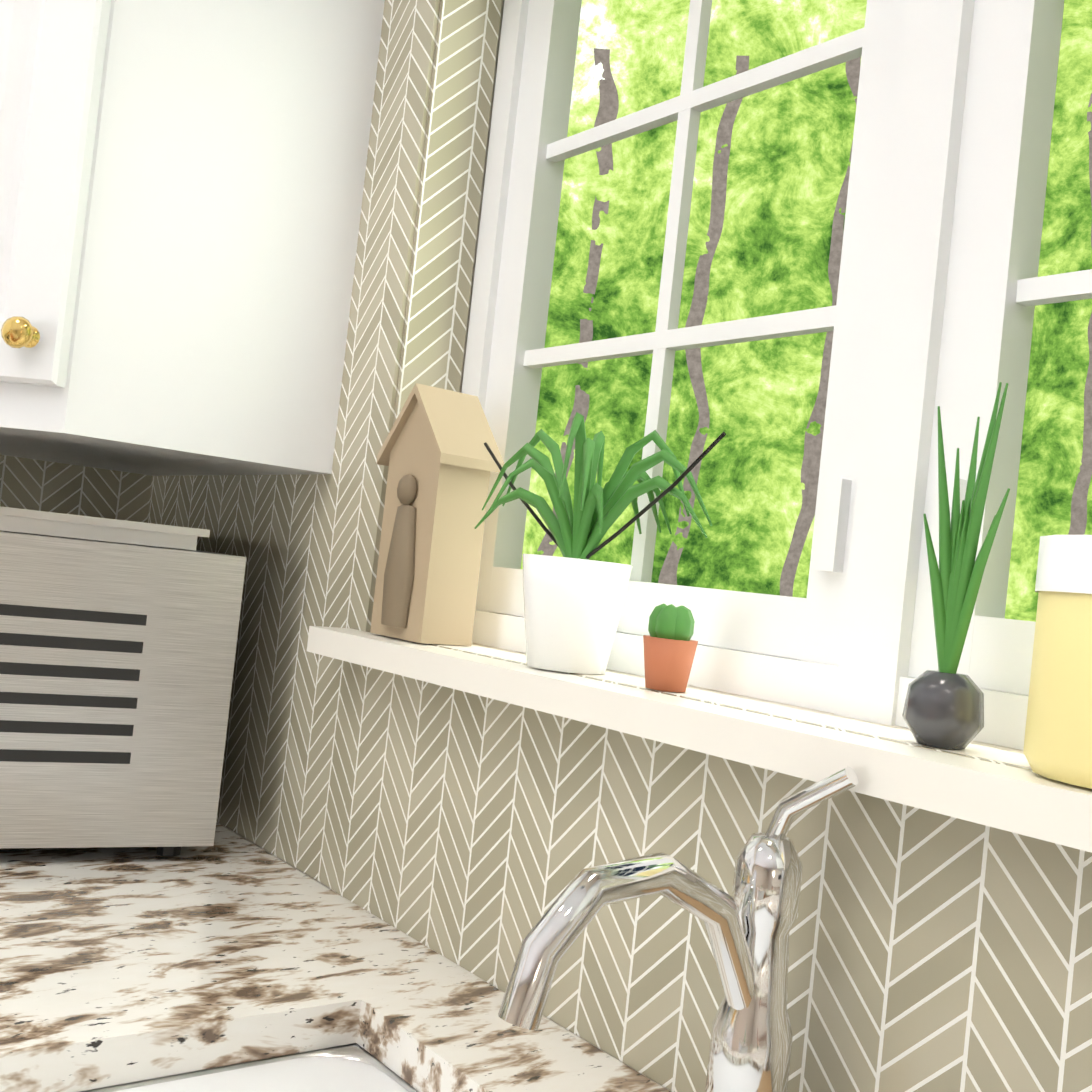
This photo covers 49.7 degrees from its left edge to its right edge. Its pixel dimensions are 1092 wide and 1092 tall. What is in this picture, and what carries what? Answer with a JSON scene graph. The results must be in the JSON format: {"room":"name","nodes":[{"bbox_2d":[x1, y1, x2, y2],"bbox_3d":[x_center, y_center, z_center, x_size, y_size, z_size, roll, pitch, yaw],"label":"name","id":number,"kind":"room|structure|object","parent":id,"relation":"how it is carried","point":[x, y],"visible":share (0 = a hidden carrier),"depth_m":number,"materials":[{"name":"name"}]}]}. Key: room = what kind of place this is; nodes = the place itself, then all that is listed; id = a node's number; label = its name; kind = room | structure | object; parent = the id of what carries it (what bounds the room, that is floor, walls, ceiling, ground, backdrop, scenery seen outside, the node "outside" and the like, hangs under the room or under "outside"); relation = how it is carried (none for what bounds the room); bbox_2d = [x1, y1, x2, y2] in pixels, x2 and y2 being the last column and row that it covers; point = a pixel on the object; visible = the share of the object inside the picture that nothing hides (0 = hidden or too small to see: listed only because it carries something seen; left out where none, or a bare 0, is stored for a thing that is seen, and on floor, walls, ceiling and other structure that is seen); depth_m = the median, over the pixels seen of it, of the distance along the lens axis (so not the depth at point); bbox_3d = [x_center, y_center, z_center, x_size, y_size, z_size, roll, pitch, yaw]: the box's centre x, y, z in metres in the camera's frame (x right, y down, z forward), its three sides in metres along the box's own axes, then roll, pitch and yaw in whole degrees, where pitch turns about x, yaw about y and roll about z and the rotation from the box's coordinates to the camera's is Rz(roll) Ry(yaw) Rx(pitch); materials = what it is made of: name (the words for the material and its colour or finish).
{"room":"kitchen","nodes":[
{"label":"kitchen","id":0,"kind":"room"},
{"bbox_2d":[216,0,1030,1091],"bbox_3d":[1.260,0.022,-0.469,0.174,2.746,5.970,7,-2,-38],"label":"wall","id":1,"kind":"structure","parent":0,"point":[884,730],"depth_m":0.88,"materials":[{"name":"beige"}]},
{"bbox_2d":[0,0,384,475],"bbox_3d":[-0.612,-0.657,1.437,0.607,1.067,0.608,7,-2,-38],"label":"upper cabinet","id":2,"kind":"object","parent":1,"relation":"attached to","point":[181,188],"depth_m":1.28,"materials":[{"name":"white wood"}]},
{"bbox_2d":[0,0,131,403],"bbox_3d":[-0.639,-0.682,1.217,0.310,1.010,0.311,7,-2,-38],"label":"door","id":3,"kind":"structure","parent":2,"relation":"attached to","point":[63,63],"depth_m":1.18,"materials":[{"name":"white wood"}]},
{"bbox_2d":[307,0,1091,852],"bbox_3d":[0.256,-0.396,0.842,0.190,1.098,1.245,7,-2,-38],"label":"kitchen window","id":4,"kind":"structure","parent":1,"relation":"in","point":[943,290],"depth_m":0.87,"materials":[{"name":"white wood"}]},
{"bbox_2d":[370,383,503,645],"bbox_3d":[-0.117,-0.033,1.209,0.080,0.258,0.124,7,-2,-38],"label":"birdhouse","id":5,"kind":"object","parent":4,"relation":"on","point":[434,455],"visible":0.96,"depth_m":1.18,"materials":[{"name":"beige wood"}]},
{"bbox_2d":[475,412,725,673],"bbox_3d":[0.030,-0.001,1.021,0.156,0.217,0.322,7,-2,-38],"label":"potted plant","id":6,"kind":"object","parent":4,"relation":"on","point":[574,597],"visible":1,"depth_m":0.99,"materials":[{"name":"white ceramic"}]},
{"bbox_2d":[643,604,697,691],"bbox_3d":[0.096,0.079,0.919,0.044,0.066,0.044,7,-2,-38],"label":"potted plant","id":7,"kind":"object","parent":4,"relation":"on","point":[670,646],"visible":1,"depth_m":0.90,"materials":[{"name":"brown ceramic"}]},
{"bbox_2d":[902,382,1009,749],"bbox_3d":[0.256,0.011,0.724,0.048,0.224,0.055,7,-2,-38],"label":"potted plant","id":8,"kind":"object","parent":4,"relation":"on","point":[944,706],"visible":1,"depth_m":0.72,"materials":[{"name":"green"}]},
{"bbox_2d":[1023,535,1091,788],"bbox_3d":[0.322,0.062,0.630,0.118,0.132,0.120,7,-2,-38],"label":"jar","id":9,"kind":"object","parent":4,"relation":"on","point":[1058,739],"visible":1,"depth_m":0.61,"materials":[{"name":"yellow ceramic"},{"name":"white ceramic"}]},
{"bbox_3d":[-1.048,1.140,-2.178,5.340,0.060,6.210,7,-2,-38],"label":"floor","id":10,"kind":"structure","parent":0,"visible":0},
{"bbox_2d":[0,822,670,1091],"bbox_3d":[-0.204,0.815,0.618,0.668,0.915,2.533,7,-2,-38],"label":"countertop","id":11,"kind":"structure","parent":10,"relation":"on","point":[230,961],"depth_m":0.89,"materials":[{"name":"white stone"}]},
{"bbox_2d":[0,506,246,856],"bbox_3d":[-0.632,0.142,1.409,0.416,0.369,0.412,7,-2,-28],"label":"toaster oven","id":12,"kind":"object","parent":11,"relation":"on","point":[118,641],"visible":1,"depth_m":1.27,"materials":[{"name":"metal"}]},
{"bbox_2d":[498,766,858,1091],"bbox_3d":[0.071,0.249,0.650,0.218,0.267,0.081,7,-2,-38],"label":"faucet","id":13,"kind":"object","parent":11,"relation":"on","point":[750,922],"visible":1,"depth_m":0.69,"materials":[{"name":"silver metal"}]},
{"bbox_3d":[-2.687,-0.381,0.321,5.500,2.745,0.120,7,-2,-38],"label":"wall","id":14,"kind":"structure","parent":0,"visible":0},
{"bbox_2d":[0,0,1091,1091],"bbox_3d":[-1.835,-0.620,-0.710,5.296,1.518,2.530,7,-2,-38],"label":"wall tile","id":15,"kind":"structure","parent":14,"relation":"attached to","point":[477,834],"depth_m":1.05,"materials":[{"name":"beige tile"}]},
{"label":"outside","id":16,"kind":"structure","parent":0,"visible":0},
{"bbox_2d":[521,0,1091,621],"bbox_3d":[14.253,-5.984,9.695,13.000,30.000,45.033,7,-2,-38],"label":"tree","id":17,"kind":"object","parent":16,"point":[769,202],"visible":0.17,"depth_m":23.20,"materials":[{"name":"green plant"}]}
]}

